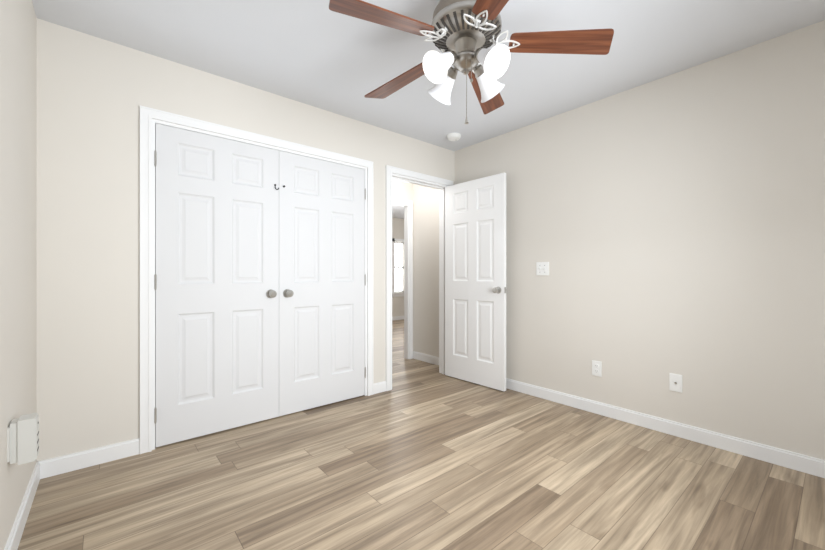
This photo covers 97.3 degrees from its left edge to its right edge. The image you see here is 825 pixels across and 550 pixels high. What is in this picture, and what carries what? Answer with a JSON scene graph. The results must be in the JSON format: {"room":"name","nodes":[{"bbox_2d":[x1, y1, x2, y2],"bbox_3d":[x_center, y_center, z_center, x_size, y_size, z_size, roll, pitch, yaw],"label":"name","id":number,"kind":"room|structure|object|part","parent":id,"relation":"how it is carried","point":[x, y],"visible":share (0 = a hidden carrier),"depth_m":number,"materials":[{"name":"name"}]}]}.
{"room":"empty bedroom","nodes":[
{"label":"empty bedroom","id":0,"kind":"room"},
{"bbox_2d":[0,0,36,549],"bbox_3d":[-0.983,-0.140,0.636,0.120,2.440,3.500,0,0,-40],"label":"wall","id":1,"kind":"structure","parent":0,"point":[18,208],"depth_m":1.50,"materials":[{"name":"beige paint"}]},
{"bbox_2d":[7,413,38,464],"bbox_3d":[-1.499,0.632,1.401,0.078,0.165,0.083,0,0,-40],"label":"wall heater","id":2,"kind":"object","parent":1,"relation":"attached to","point":[22,439],"visible":1,"depth_m":1.38,"materials":[{"name":"white plastic"}]},
{"bbox_2d":[4,460,43,549],"bbox_3d":[-0.931,1.034,0.679,0.014,0.092,3.260,0,0,-40],"label":"baseboard","id":3,"kind":"structure","parent":1,"relation":"attached to","point":[13,541],"depth_m":1.57,"materials":[{"name":"white wood"}]},
{"bbox_2d":[37,18,454,461],"bbox_3d":[-0.756,-0.140,3.040,3.330,2.440,0.120,0,0,-40],"label":"wall","id":4,"kind":"structure","parent":0,"point":[94,93],"depth_m":2.10,"materials":[{"name":"beige paint"}]},
{"bbox_2d":[44,438,139,477],"bbox_3d":[-1.806,1.034,2.065,0.406,0.092,0.014,0,0,-40],"label":"baseboard","id":5,"kind":"structure","parent":4,"relation":"attached to","point":[46,468],"depth_m":2.05,"materials":[{"name":"white wood"}]},
{"bbox_2d":[154,123,278,446],"bbox_3d":[-1.293,0.064,2.482,0.772,2.012,0.105,0,0,-40],"label":"closet door","id":6,"kind":"structure","parent":4,"relation":"in","point":[216,281],"depth_m":2.46,"materials":[{"name":"white paint"}]},
{"bbox_2d":[140,105,453,453],"bbox_3d":[-0.632,0.029,3.154,2.678,2.102,0.141,0,0,-40],"label":"door frame","id":7,"kind":"structure","parent":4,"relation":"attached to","point":[406,179],"depth_m":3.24,"materials":[{"name":"white wood"}]},
{"bbox_2d":[279,151,365,415],"bbox_3d":[-0.703,0.064,2.981,0.771,2.012,0.105,0,0,-40],"label":"closet door","id":8,"kind":"structure","parent":4,"relation":"in","point":[322,279],"depth_m":2.96,"materials":[{"name":"white paint"}]},
{"bbox_2d":[445,173,506,390],"bbox_3d":[0.609,0.064,3.620,0.175,2.012,0.755,0,0,-42],"label":"room door","id":9,"kind":"structure","parent":4,"relation":"in","point":[475,281],"depth_m":3.57,"materials":[{"name":"white paint"}]},
{"bbox_2d":[392,218,403,316],"bbox_3d":[-1.339,-0.140,7.968,6.640,2.440,0.120,0,0,-40],"label":"wall","id":10,"kind":"structure","parent":0,"point":[397,233],"depth_m":8.70,"materials":[{"name":"beige paint"}]},
{"bbox_2d":[392,238,403,296],"bbox_3d":[-0.328,-0.175,8.770,0.480,1.390,0.130,0,0,-40],"label":"room window","id":11,"kind":"structure","parent":10,"relation":"in","point":[398,266],"depth_m":8.79,"materials":[{"name":"white glass"}]},
{"bbox_2d":[392,316,403,320],"bbox_3d":[-1.296,1.035,7.917,6.400,0.090,0.014,0,0,-40],"label":"baseboard","id":12,"kind":"structure","parent":10,"relation":"attached to","point":[398,318],"depth_m":8.71,"materials":[{"name":"white wood"}]},
{"bbox_2d":[392,180,412,200],"bbox_3d":[-0.574,-0.140,4.261,1.715,2.440,0.070,0,0,-40],"label":"wall","id":13,"kind":"structure","parent":0,"point":[402,190],"depth_m":4.59,"materials":[{"name":"beige paint"}]},
{"bbox_2d":[392,198,412,358],"bbox_3d":[-0.357,0.062,4.436,0.870,2.035,0.087,0,0,-40],"label":"trim","id":14,"kind":"structure","parent":13,"relation":"attached to","point":[407,205],"depth_m":4.67,"materials":[{"name":"white wood"}]},
{"bbox_2d":[17,319,824,549],"bbox_3d":[0.584,1.130,4.670,7.720,0.100,7.640,0,0,-40],"label":"floor","id":15,"kind":"structure","parent":0,"point":[421,455],"depth_m":1.84,"materials":[{"name":"brown wood"}]},
{"bbox_2d":[413,184,438,356],"bbox_3d":[0.291,-0.140,4.474,0.120,2.440,0.720,0,0,-40],"label":"wall","id":16,"kind":"structure","parent":0,"point":[425,270],"depth_m":4.52,"materials":[{"name":"beige paint"}]},
{"bbox_2d":[413,351,438,364],"bbox_3d":[0.239,1.034,4.431,0.014,0.092,0.720,0,0,-40],"label":"baseboard","id":17,"kind":"structure","parent":16,"relation":"attached to","point":[416,355],"depth_m":4.51,"materials":[{"name":"white wood"}]},
{"bbox_2d":[32,0,824,218],"bbox_3d":[0.584,-1.410,4.670,7.720,0.100,7.640,0,0,-40],"label":"ceiling","id":18,"kind":"structure","parent":0,"point":[320,54],"depth_m":2.15,"materials":[{"name":"paint"}]},
{"bbox_2d":[447,133,460,140],"bbox_3d":[0.403,-1.340,3.535,0.136,0.040,0.136,0,0,-40],"label":"smoke detector","id":19,"kind":"object","parent":18,"relation":"attached to","point":[453,136],"visible":1,"depth_m":3.50,"materials":[{"name":"white plastic"}]},
{"bbox_2d":[329,0,613,123],"bbox_3d":[0.214,-1.024,1.699,1.258,0.671,1.255,0,0,-40],"label":"fan","id":20,"kind":"object","parent":18,"relation":"hanging from","point":[465,35],"visible":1,"depth_m":1.63,"materials":[{"name":"brown wood"}]},
{"label":"blade","id":21,"kind":"part","parent":20,"relation":"part of","materials":[{"name":"brown wood"}]},
{"label":"blade","id":22,"kind":"part","parent":20,"relation":"part of","materials":[{"name":"brown wood"}]},
{"bbox_3d":[0.124,-0.931,1.610,0.151,0.148,0.136,0,0,-37],"label":"lamp shade","id":23,"kind":"part","parent":20,"relation":"part of","materials":[{"name":"white glass"}]},
{"bbox_3d":[0.156,-0.931,1.829,0.136,0.148,0.151,0,0,-37],"label":"lamp shade","id":24,"kind":"part","parent":20,"relation":"part of","materials":[{"name":"white glass"}]},
{"bbox_3d":[0.427,-1.060,2.095,0.136,0.006,0.462,-13,-9,23],"label":"blade","id":25,"kind":"part","parent":20,"relation":"part of","materials":[{"name":"brown wood"}]},
{"bbox_3d":[0.375,-0.931,1.797,0.151,0.148,0.136,0,0,-37],"label":"lamp shade","id":26,"kind":"part","parent":20,"relation":"part of","materials":[{"name":"white glass"}]},
{"bbox_3d":[0.343,-0.931,1.577,0.136,0.148,0.151,0,0,-37],"label":"lamp shade","id":27,"kind":"part","parent":20,"relation":"part of","materials":[{"name":"white glass"}]},
{"bbox_3d":[0.336,-1.060,1.282,0.136,0.006,0.462,12,1,-12],"label":"blade","id":28,"kind":"part","parent":20,"relation":"part of","materials":[{"name":"brown wood"}]},
{"bbox_3d":[0.677,-1.060,1.655,0.462,0.006,0.136,4,-12,6],"label":"blade","id":29,"kind":"part","parent":20,"relation":"part of","materials":[{"name":"brown wood"}]},
{"bbox_2d":[455,20,824,459],"bbox_3d":[1.600,-0.140,2.740,0.120,2.440,3.380,0,0,-40],"label":"wall","id":30,"kind":"structure","parent":0,"point":[674,223],"depth_m":2.40,"materials":[{"name":"beige paint"}]},
{"bbox_2d":[536,262,548,274],"bbox_3d":[1.136,-0.055,3.179,0.021,0.116,0.118,0,0,-40],"label":"switch plate","id":31,"kind":"object","parent":30,"relation":"attached to","point":[542,268],"visible":1,"depth_m":3.18,"materials":[{"name":"white plastic"}]},
{"bbox_2d":[592,360,601,376],"bbox_3d":[1.436,0.730,2.831,0.012,0.116,0.072,0,0,-40],"label":"duplex electrical outlet","id":32,"kind":"object","parent":30,"relation":"attached to","point":[596,368],"visible":1,"depth_m":2.83,"materials":[{"name":"white plastic"}]},
{"bbox_2d":[506,378,824,477],"bbox_3d":[1.504,1.034,2.737,0.030,0.092,3.260,0,0,-40],"label":"baseboard","id":33,"kind":"structure","parent":30,"relation":"attached to","point":[788,459],"depth_m":2.38,"materials":[{"name":"white wood"}]},
{"bbox_2d":[669,373,682,392],"bbox_3d":[1.766,0.725,2.435,0.018,0.116,0.072,0,0,-40],"label":"outlet","id":34,"kind":"object","parent":30,"relation":"attached to","point":[675,382],"visible":1,"depth_m":2.43,"materials":[{"name":"white plastic"}]}
]}

